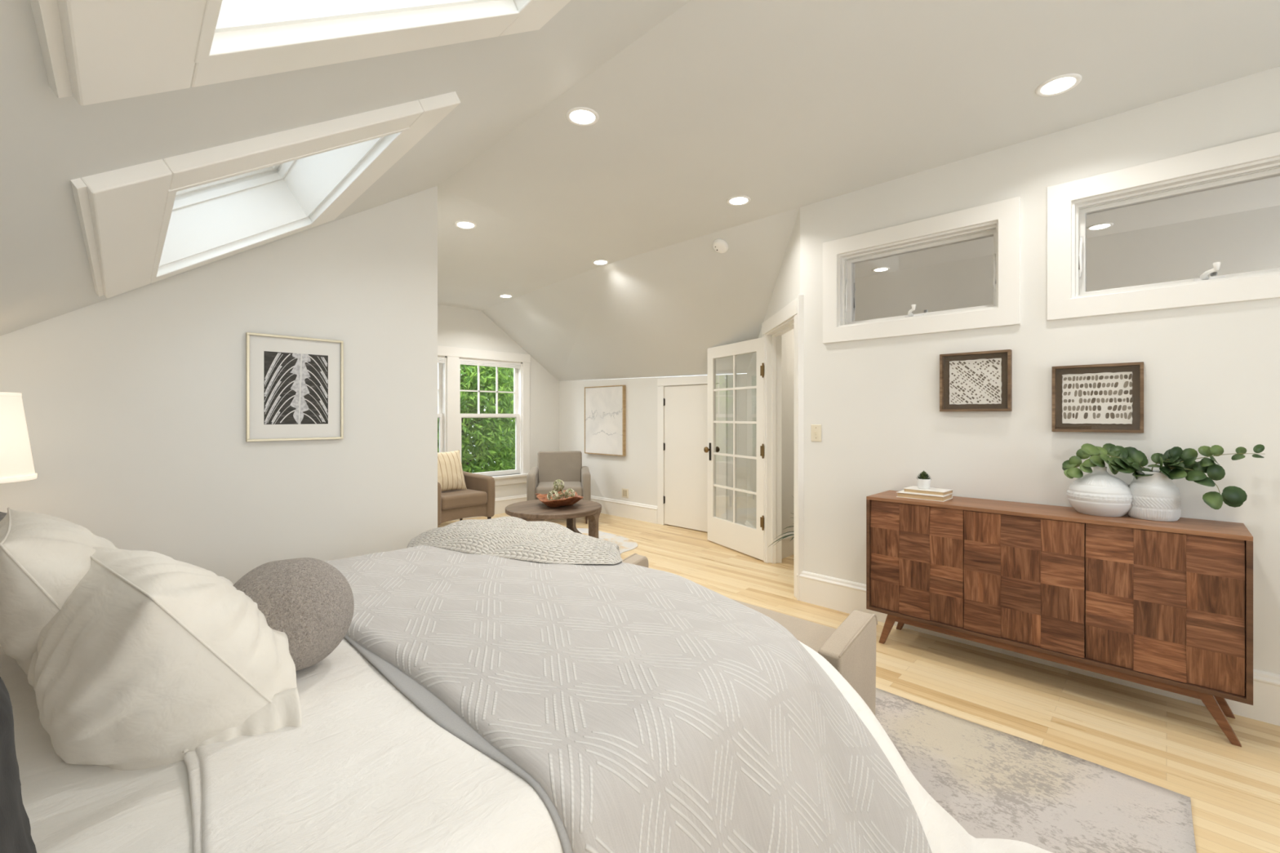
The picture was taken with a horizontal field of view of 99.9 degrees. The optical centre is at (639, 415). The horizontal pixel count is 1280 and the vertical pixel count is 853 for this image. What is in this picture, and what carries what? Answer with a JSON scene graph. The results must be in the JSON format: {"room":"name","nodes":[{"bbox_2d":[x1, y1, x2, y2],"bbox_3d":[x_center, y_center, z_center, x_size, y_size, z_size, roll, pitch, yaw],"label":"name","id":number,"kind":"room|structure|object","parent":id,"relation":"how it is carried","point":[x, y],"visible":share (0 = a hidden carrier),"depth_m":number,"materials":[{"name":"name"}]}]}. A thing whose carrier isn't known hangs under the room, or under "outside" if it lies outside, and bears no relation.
{"room":"bedroom","nodes":[
{"label":"bedroom","id":0,"kind":"room"},
{"bbox_2d":[0,186,437,584],"bbox_3d":[-2.088,-0.085,2.710,0.120,2.770,2.149,0,0,44],"label":"wall","id":1,"kind":"structure","parent":0,"point":[134,402],"depth_m":2.70,"materials":[{"name":"paint"}]},
{"bbox_2d":[245,332,343,441],"bbox_3d":[-1.831,-0.144,2.871,0.022,0.552,0.445,0,0,44],"label":"print","id":2,"kind":"object","parent":1,"relation":"attached to","point":[295,384],"visible":1,"depth_m":2.86,"materials":[{"name":"white paper"}]},
{"bbox_2d":[0,0,690,336],"bbox_3d":[-0.297,-0.845,0.640,5.519,1.688,2.600,0,0,44],"label":"ceiling","id":3,"kind":"structure","parent":0,"point":[48,141],"depth_m":1.35,"materials":[{"name":"paint"}]},
{"bbox_2d":[70,91,460,297],"bbox_3d":[-1.379,-0.836,1.937,1.453,0.721,0.904,0,0,44],"label":"window","id":4,"kind":"structure","parent":3,"relation":"attached to","point":[142,224],"depth_m":1.84,"materials":[{"name":"paint"}]},
{"bbox_2d":[30,0,570,105],"bbox_3d":[-0.075,-0.836,0.581,1.463,0.721,0.905,0,0,44],"label":"window","id":5,"kind":"structure","parent":3,"relation":"attached to","point":[94,51],"depth_m":0.88,"materials":[{"name":"paint"}]},
{"bbox_2d":[437,304,559,497],"bbox_3d":[-2.382,-0.029,6.707,0.150,2.657,3.450,0,0,44],"label":"wall","id":6,"kind":"structure","parent":0,"point":[457,327],"depth_m":7.28,"materials":[{"name":"paint"}]},
{"bbox_2d":[437,346,530,485],"bbox_3d":[-2.350,0.040,6.690,0.200,1.770,2.290,0,0,44],"label":"window","id":7,"kind":"structure","parent":6,"relation":"in","point":[450,359],"depth_m":7.01,"materials":[{"name":"paint"}]},
{"bbox_2d":[437,356,444,363],"bbox_3d":[-2.716,-0.686,6.289,0.038,0.084,0.885,0,0,44],"label":"blind","id":8,"kind":"object","parent":7,"relation":"attached to","point":[440,359],"depth_m":6.56,"materials":[{"name":"white plastic"}]},
{"bbox_2d":[460,359,520,368],"bbox_3d":[-1.957,-0.686,7.064,0.038,0.084,0.885,0,0,44],"label":"blind","id":9,"kind":"object","parent":7,"relation":"attached to","point":[508,363],"depth_m":7.08,"materials":[{"name":"white fabric"}]},
{"bbox_2d":[448,494,526,521],"bbox_3d":[-2.296,1.195,6.671,0.024,0.210,3.221,0,0,44],"label":"baseboard","id":10,"kind":"structure","parent":6,"relation":"attached to","point":[500,504],"depth_m":7.16,"materials":[{"name":"paint"}]},
{"bbox_2d":[559,373,746,524],"bbox_3d":[0.051,0.400,6.711,3.320,1.800,0.120,0,0,44],"label":"wall","id":11,"kind":"structure","parent":0,"point":[636,472],"depth_m":6.72,"materials":[{"name":"paint"}]},
{"bbox_2d":[584,385,626,456],"bbox_3d":[-0.471,0.064,7.103,0.765,0.905,0.050,0,0,44],"label":"canvas painting","id":12,"kind":"object","parent":11,"relation":"attached to","point":[605,406],"visible":1,"depth_m":7.05,"materials":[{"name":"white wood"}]},
{"bbox_2d":[591,495,657,524],"bbox_3d":[-0.488,1.195,7.138,1.954,0.210,0.024,0,0,44],"label":"baseboard","id":13,"kind":"structure","parent":11,"relation":"attached to","point":[632,510],"depth_m":6.80,"materials":[{"name":"paint"}]},
{"bbox_2d":[622,488,628,497],"bbox_3d":[-0.191,0.990,6.858,0.116,0.116,0.009,0,0,44],"label":"wall outlet","id":14,"kind":"object","parent":11,"relation":"attached to","point":[624,491],"visible":1,"depth_m":6.86,"materials":[{"name":"beige plastic"}]},
{"bbox_2d":[622,489,626,496],"bbox_3d":[-0.193,0.990,6.856,0.070,0.080,0.003,0,0,44],"label":"socket","id":15,"kind":"object","parent":14,"relation":"attached to","point":[624,491],"depth_m":6.86,"materials":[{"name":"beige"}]},
{"bbox_2d":[657,374,727,532],"bbox_3d":[0.591,0.430,6.124,0.996,1.740,0.083,0,0,44],"label":"door","id":16,"kind":"structure","parent":11,"relation":"in","point":[682,409],"depth_m":6.14,"materials":[{"name":"paint"}]},
{"bbox_2d":[746,208,799,528],"bbox_3d":[1.181,-0.085,4.691,0.120,2.770,1.796,0,0,-1],"label":"wall","id":17,"kind":"structure","parent":0,"point":[787,287],"depth_m":4.63,"materials":[{"name":"paint"}]},
{"bbox_2d":[703,337,764,560],"bbox_3d":[0.931,0.296,5.177,0.168,1.983,0.912,0,0,-29],"label":"door","id":18,"kind":"structure","parent":17,"relation":"in","point":[748,540],"depth_m":5.16,"materials":[{"name":"paint"}]},
{"bbox_2d":[744,520,755,528],"bbox_3d":[1.104,1.195,5.217,0.024,0.210,0.730,0,0,-1],"label":"baseboard","id":19,"kind":"structure","parent":17,"relation":"attached to","point":[747,523],"depth_m":5.46,"materials":[{"name":"paint"}]},
{"bbox_2d":[761,294,804,600],"bbox_3d":[1.178,0.225,4.308,0.158,2.150,1.070,0,0,-1],"label":"trim","id":20,"kind":"structure","parent":17,"relation":"attached to","point":[790,317],"depth_m":4.72,"materials":[{"name":"paint"}]},
{"bbox_2d":[782,328,794,534],"bbox_3d":[1.862,0.050,4.944,0.940,2.500,2.330,0,0,44],"label":"wall","id":21,"kind":"structure","parent":0,"point":[788,338],"depth_m":4.99,"materials":[{"name":"paint"}]},
{"bbox_2d":[782,532,794,558],"bbox_3d":[1.683,1.195,5.288,0.024,0.210,1.290,0,0,44],"label":"baseboard","id":22,"kind":"structure","parent":21,"relation":"attached to","point":[788,546],"depth_m":4.96,"materials":[{"name":"paint"}]},
{"bbox_2d":[437,0,1279,381],"bbox_3d":[0.612,-1.015,3.712,8.320,1.150,3.381,0,0,44],"label":"ceiling","id":23,"kind":"structure","parent":0,"point":[786,106],"depth_m":2.84,"materials":[{"name":"paint"}]},
{"bbox_2d":[454,220,476,229],"bbox_3d":[-1.327,-1.451,4.093,0.163,0.014,0.164,0,0,33],"label":"recessed light","id":24,"kind":"object","parent":23,"relation":"in","point":[465,224],"visible":1,"depth_m":4.09,"materials":[{"name":"white plastic"}]},
{"bbox_2d":[498,293,512,297],"bbox_3d":[-1.564,-1.391,6.263,0.163,0.014,0.164,0,0,33],"label":"recessed light","id":25,"kind":"object","parent":23,"relation":"in","point":[504,295],"visible":1,"depth_m":6.25,"materials":[{"name":"white"}]},
{"bbox_2d":[565,106,599,126],"bbox_3d":[-0.283,-1.467,2.641,0.164,0.006,0.164,0,0,44],"label":"recessed light","id":26,"kind":"object","parent":23,"relation":"in","point":[579,116],"visible":1,"depth_m":2.63,"materials":[{"name":"white plastic"}]},
{"bbox_2d":[591,259,608,265],"bbox_3d":[-0.377,-1.467,5.150,0.163,0.014,0.164,0,0,33],"label":"recessed light","id":27,"kind":"object","parent":23,"relation":"in","point":[597,262],"visible":1,"depth_m":5.15,"materials":[{"name":"white plastic"}]},
{"bbox_2d":[712,238,728,253],"bbox_3d":[0.657,-1.384,4.387,0.115,0.098,0.132,0,0,-42],"label":"smoke detector","id":28,"kind":"object","parent":23,"relation":"attached to","point":[720,246],"visible":1,"depth_m":4.36,"materials":[{"name":"white plastic"}]},
{"bbox_2d":[726,195,751,205],"bbox_3d":[0.675,-1.467,3.673,0.164,0.006,0.164,0,0,44],"label":"recessed light","id":29,"kind":"object","parent":23,"relation":"in","point":[735,200],"visible":1,"depth_m":3.66,"materials":[{"name":"white plastic"}]},
{"bbox_2d":[1035,73,1081,97],"bbox_3d":[1.860,-1.467,2.390,0.164,0.006,0.164,0,0,44],"label":"recessed light","id":30,"kind":"object","parent":23,"relation":"in","point":[1058,85],"visible":1,"depth_m":2.39,"materials":[{"name":"white plastic"}]},
{"bbox_2d":[437,513,1279,852],"bbox_3d":[0.388,1.360,3.469,8.700,0.120,6.900,0,0,44],"label":"floor","id":31,"kind":"structure","parent":0,"point":[1175,745],"depth_m":2.41,"materials":[{"name":"brown wood"}]},
{"bbox_2d":[437,471,495,525],"bbox_3d":[-2.147,0.881,6.005,0.762,0.838,0.750,0,0,40],"label":"armchair","id":32,"kind":"object","parent":31,"relation":"on","point":[477,500],"visible":0.48,"depth_m":5.88,"materials":[{"name":"brown fabric"}]},
{"bbox_2d":[437,449,466,491],"bbox_3d":[-2.169,0.620,5.988,0.203,0.444,0.464,0,0,36],"label":"striped pillow","id":33,"kind":"object","parent":32,"relation":"on","point":[450,471],"visible":0.62,"depth_m":5.97,"materials":[{"name":"fabric"}]},
{"bbox_2d":[441,488,487,510],"bbox_3d":[-2.082,0.915,5.949,0.580,0.140,0.560,0,0,40],"label":"seat cushion","id":34,"kind":"object","parent":32,"relation":"on","point":[468,499],"depth_m":5.80,"materials":[{"name":"brown fabric"}]},
{"bbox_2d":[526,450,591,524],"bbox_3d":[-1.008,0.881,6.729,0.750,0.838,0.762,0,0,-8],"label":"armchair","id":35,"kind":"object","parent":31,"relation":"on","point":[565,466],"visible":0.62,"depth_m":6.88,"materials":[{"name":"grey fabric"}]},
{"bbox_2d":[535,481,582,498],"bbox_3d":[-0.996,0.915,6.644,0.560,0.140,0.580,0,0,-8],"label":"seat cushion","id":36,"kind":"object","parent":35,"relation":"on","point":[541,487],"depth_m":6.40,"materials":[{"name":"grey fabric"}]},
{"bbox_2d":[577,528,637,554],"bbox_3d":[-1.156,1.296,5.229,1.833,0.005,2.152,0,0,44],"label":"cowhide rug","id":37,"kind":"object","parent":31,"relation":"on","point":[624,544],"visible":0.14,"depth_m":5.59,"materials":[{"name":"white fur"}]},
{"bbox_2d":[505,499,601,537],"bbox_3d":[-0.809,1.065,5.062,0.894,0.430,0.894,0,0,44],"label":"coffee table","id":38,"kind":"object","parent":37,"relation":"on","point":[535,510],"visible":0.44,"depth_m":4.89,"materials":[{"name":"brown wood"}]},
{"bbox_2d":[535,489,583,507],"bbox_3d":[-0.768,0.795,5.064,0.436,0.120,0.562,0,0,-34],"label":"wooden bowl","id":39,"kind":"object","parent":38,"relation":"on","point":[569,501],"visible":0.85,"depth_m":4.94,"materials":[{"name":"red wood"}]},
{"bbox_2d":[546,490,558,500],"bbox_3d":[-0.808,0.750,4.977,0.098,0.111,0.103,0,0,-32],"label":"ball","id":40,"kind":"object","parent":39,"relation":"in","point":[549,493],"visible":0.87,"depth_m":4.95,"materials":[{"name":"green"}]},
{"bbox_2d":[551,487,564,499],"bbox_3d":[-0.781,0.745,5.090,0.123,0.130,0.119,0,0,44],"label":"ball","id":41,"kind":"object","parent":39,"relation":"in","point":[560,496],"visible":0.58,"depth_m":5.06,"materials":[{"name":"green"}]},
{"bbox_2d":[553,479,564,491],"bbox_3d":[-0.763,0.655,5.052,0.107,0.111,0.107,0,0,44],"label":"ball","id":42,"kind":"object","parent":41,"relation":"on","point":[558,482],"visible":1,"depth_m":5.02,"materials":[{"name":"green"}]},
{"bbox_2d":[564,488,574,498],"bbox_3d":[-0.668,0.750,5.106,0.103,0.116,0.111,0,0,-6],"label":"ball","id":43,"kind":"object","parent":39,"relation":"in","point":[572,495],"visible":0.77,"depth_m":5.07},
{"bbox_2d":[768,496,794,546],"bbox_3d":[1.522,0.965,4.596,0.639,0.670,0.676,0,0,44],"label":"potted plant","id":44,"kind":"object","parent":31,"relation":"on","point":[785,536],"visible":0.05,"depth_m":4.56,"materials":[{"name":"green plant"}]},
{"bbox_2d":[875,688,1196,852],"bbox_3d":[0.060,1.294,2.146,3.082,0.009,2.062,0,0,44],"label":"area rug","id":45,"kind":"object","parent":31,"relation":"on","point":[995,784],"visible":0.09,"depth_m":1.84,"materials":[{"name":"grey carpet"}]},
{"bbox_2d":[622,553,877,715],"bbox_3d":[0.341,1.025,2.420,1.302,0.528,0.336,0,0,44],"label":"upholstered bench","id":46,"kind":"object","parent":45,"relation":"on","point":[850,648],"visible":0.3,"depth_m":2.02,"materials":[{"name":"beige fabric"}]},
{"bbox_2d":[866,490,1253,746],"bbox_3d":[1.955,0.882,2.708,1.472,0.835,0.365,0,0,44],"label":"sideboard","id":47,"kind":"object","parent":31,"relation":"on","point":[1166,606],"visible":1,"depth_m":2.44,"materials":[{"name":"brown wood"}]},
{"bbox_2d":[896,489,952,502],"bbox_3d":[1.609,0.451,3.043,0.245,0.028,0.170,0,0,44],"label":"book","id":48,"kind":"object","parent":47,"relation":"on","point":[900,494],"visible":0.79,"depth_m":2.98,"materials":[{"name":"white paper"}]},
{"bbox_2d":[902,485,953,496],"bbox_3d":[1.630,0.426,3.043,0.150,0.022,0.215,0,0,-42],"label":"book","id":49,"kind":"object","parent":48,"relation":"on","point":[935,491],"visible":1,"depth_m":3.00,"materials":[{"name":"white paper"}]},
{"bbox_2d":[915,471,931,488],"bbox_3d":[1.612,0.363,3.054,0.081,0.103,0.078,0,0,12],"label":"potted succulent","id":50,"kind":"object","parent":49,"relation":"on","point":[923,481],"visible":1,"depth_m":3.03,"materials":[{"name":"white ceramic"}]},
{"bbox_2d":[1066,466,1133,516],"bbox_3d":[2.180,0.353,2.547,0.249,0.224,0.249,0,0,-37],"label":"round vase","id":51,"kind":"object","parent":47,"relation":"on","point":[1098,492],"visible":0.94,"depth_m":2.48,"materials":[{"name":"white ceramic"}]},
{"bbox_2d":[1062,443,1148,479],"bbox_3d":[2.181,0.219,2.511,0.325,0.174,0.129,0,0,33],"label":"branch","id":52,"kind":"object","parent":51,"relation":"in","point":[1098,455],"visible":0.93,"depth_m":2.54,"materials":[{"name":"green plant"}]},
{"bbox_2d":[1127,470,1181,521],"bbox_3d":[2.322,0.358,2.435,0.184,0.215,0.184,0,0,-23],"label":"vase","id":53,"kind":"object","parent":47,"relation":"on","point":[1156,497],"visible":0.86,"depth_m":2.37,"materials":[{"name":"white ceramic"}]},
{"bbox_2d":[1108,448,1153,476],"bbox_3d":[2.244,0.230,2.458,0.154,0.150,0.134,0,0,44],"label":"branch","id":54,"kind":"object","parent":53,"relation":"in","point":[1134,455],"visible":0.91,"depth_m":2.46,"materials":[{"name":"green plant"}]},
{"bbox_2d":[1147,446,1182,471],"bbox_3d":[2.323,0.221,2.378,0.105,0.169,0.106,0,0,-35],"label":"branch","id":55,"kind":"object","parent":53,"relation":"in","point":[1171,456],"visible":0.9,"depth_m":2.37,"materials":[{"name":"green plant"}]},
{"bbox_2d":[1159,454,1247,509],"bbox_3d":[2.390,0.277,2.303,0.286,0.224,0.146,0,0,44],"label":"branch","id":56,"kind":"object","parent":53,"relation":"in","point":[1232,495],"visible":0.89,"depth_m":2.27,"materials":[{"name":"green plant"}]},
{"bbox_2d":[1159,444,1264,471],"bbox_3d":[2.418,0.212,2.300,0.094,0.188,0.335,0,0,-38],"label":"branch","id":57,"kind":"object","parent":53,"relation":"in","point":[1189,456],"visible":0.79,"depth_m":2.29,"materials":[{"name":"green plant"}]},
{"bbox_3d":[-2.373,1.025,1.921,0.480,0.550,0.384,0,0,44],"label":"nightstand","id":58,"kind":"object","parent":31,"relation":"on","visible":0},
{"bbox_2d":[0,391,37,483],"bbox_3d":[-2.353,0.334,1.864,0.351,0.832,0.351,0,0,44],"label":"table lamp","id":59,"kind":"object","parent":58,"relation":"on","point":[16,463],"visible":0.98,"depth_m":1.89,"materials":[{"name":"white fabric"}]},
{"bbox_3d":[-0.800,0.790,1.620,1.950,1.020,2.165,0,0,44],"label":"bed","id":60,"kind":"object","parent":31,"relation":"on","visible":0},
{"bbox_2d":[0,644,193,852],"bbox_3d":[-1.171,0.865,1.224,2.137,0.380,0.890,0,0,44],"label":"sheet","id":61,"kind":"object","parent":60,"relation":"on","point":[69,808],"visible":0.12,"depth_m":0.97,"materials":[{"name":"white fabric"}]},
{"bbox_2d":[0,511,7,521],"bbox_3d":[-1.785,0.500,1.608,0.454,0.410,0.261,0,0,44],"label":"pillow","id":62,"kind":"object","parent":61,"relation":"on","point":[2,515],"visible":0.02,"depth_m":1.63,"materials":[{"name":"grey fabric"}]},
{"bbox_2d":[0,676,36,852],"bbox_3d":[-0.739,0.415,0.460,0.317,0.616,0.608,0,0,-35],"label":"pillow","id":63,"kind":"object","parent":61,"relation":"on","point":[15,837],"visible":1,"depth_m":0.56,"materials":[{"name":"fabric"}]},
{"bbox_2d":[0,507,117,675],"bbox_3d":[-1.451,0.500,1.406,0.643,0.481,0.363,0,0,41],"label":"linen pillow","id":64,"kind":"object","parent":61,"relation":"on","point":[43,557],"visible":0.3,"depth_m":1.16,"materials":[{"name":"white fabric"}]},
{"bbox_2d":[27,546,302,770],"bbox_3d":[-1.080,0.540,1.232,0.690,0.432,0.414,0,0,34],"label":"linen pillow","id":65,"kind":"object","parent":61,"relation":"on","point":[153,659],"visible":0.91,"depth_m":1.05,"materials":[{"name":"white fabric"}]},
{"bbox_2d":[182,637,1052,852],"bbox_3d":[-0.263,0.971,1.696,2.865,0.627,1.943,0,0,44],"label":"sheet","id":66,"kind":"object","parent":60,"relation":"on","point":[366,770],"visible":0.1,"depth_m":0.98,"materials":[{"name":"fabric"}]},
{"bbox_2d":[232,557,354,671],"bbox_3d":[-0.922,0.520,1.410,0.304,0.288,0.303,0,0,-23],"label":"pillow","id":67,"kind":"object","parent":66,"relation":"on","point":[308,600],"visible":0.62,"depth_m":1.33,"materials":[{"name":"beige fabric"}]},
{"bbox_2d":[323,545,932,852],"bbox_3d":[-0.413,0.938,1.928,2.416,0.634,1.145,0,0,44],"label":"quilt","id":68,"kind":"object","parent":66,"relation":"on","point":[647,710],"visible":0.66,"depth_m":1.35,"materials":[{"name":"grey fabric"}]},
{"bbox_2d":[406,516,622,564],"bbox_3d":[-0.570,0.662,2.641,1.140,0.263,0.491,0,0,24],"label":"knitted throw","id":69,"kind":"object","parent":68,"relation":"on","point":[506,537],"visible":0.99,"depth_m":2.50,"materials":[{"name":"grey fabric"}]},
{"bbox_2d":[916,478,930,488],"bbox_3d":[1.613,0.387,3.054,0.072,0.056,0.072,0,0,44],"label":"pot","id":70,"kind":"object","parent":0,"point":[922,483],"depth_m":3.03,"materials":[{"name":"white ceramic"}]},
{"bbox_2d":[800,66,1279,674],"bbox_3d":[2.564,-0.085,2.507,3.846,2.770,0.170,0,0,44],"label":"wall","id":71,"kind":"structure","parent":0,"point":[1211,372],"depth_m":2.85,"materials":[{"name":"paint"}]},
{"bbox_2d":[810,424,821,441],"bbox_3d":[1.211,0.120,3.702,0.076,0.116,0.016,0,0,44],"label":"light switch","id":72,"kind":"object","parent":71,"relation":"attached to","point":[815,429],"visible":1,"depth_m":3.70,"materials":[{"name":"beige plastic"}]},
{"bbox_2d":[822,196,1020,343],"bbox_3d":[1.704,-0.833,3.333,1.110,0.685,0.192,0,0,44],"label":"window","id":73,"kind":"structure","parent":71,"relation":"in","point":[969,277],"depth_m":3.28,"materials":[{"name":"paint"}]},
{"bbox_2d":[939,349,1012,411],"bbox_3d":[1.883,-0.190,3.026,0.345,0.333,0.042,0,0,44],"label":"framed picture","id":74,"kind":"object","parent":71,"relation":"attached to","point":[971,381],"visible":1,"depth_m":3.02,"materials":[{"name":"brown wood"}]},
{"bbox_2d":[796,570,1279,726],"bbox_3d":[2.491,1.195,2.443,3.860,0.210,0.024,0,0,44],"label":"baseboard","id":75,"kind":"structure","parent":71,"relation":"attached to","point":[828,592],"depth_m":2.92,"materials":[{"name":"paint"}]},
{"bbox_2d":[1052,361,1143,433],"bbox_3d":[2.256,-0.085,2.660,0.345,0.335,0.042,0,0,44],"label":"framed picture","id":76,"kind":"object","parent":71,"relation":"attached to","point":[1108,397],"visible":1,"depth_m":2.65,"materials":[{"name":"brown wood"}]},
{"bbox_2d":[1046,131,1279,320],"bbox_3d":[2.579,-0.843,2.476,1.110,0.695,0.192,0,0,44],"label":"window","id":77,"kind":"structure","parent":71,"relation":"in","point":[1211,237],"depth_m":2.55,"materials":[{"name":"paint"}]},
{"label":"outside","id":78,"kind":"structure","parent":0,"visible":0},
{"bbox_3d":[-5.973,1.960,10.050,9.400,0.120,18.000,0,0,44],"label":"ground","id":79,"kind":"structure","parent":78,"visible":0},
{"bbox_2d":[437,364,515,472],"bbox_3d":[-2.642,0.096,8.103,2.180,3.624,1.297,0,0,-40],"label":"tree","id":80,"kind":"object","parent":79,"relation":"on","point":[482,455],"visible":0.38,"depth_m":8.04,"materials":[{"name":"green plant"}]},
{"bbox_2d":[460,373,512,472],"bbox_3d":[-4.485,0.061,9.953,1.876,4.899,5.305,0,0,44],"label":"tree","id":81,"kind":"object","parent":79,"relation":"on","point":[486,373],"visible":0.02,"depth_m":11.09,"materials":[{"name":"green plant"}]},
{"bbox_2d":[482,370,515,470],"bbox_3d":[-2.107,0.203,9.947,1.217,3.949,1.744,0,0,41],"label":"tree","id":82,"kind":"object","parent":79,"relation":"on","point":[510,371],"visible":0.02,"depth_m":9.55,"materials":[{"name":"green plant"}]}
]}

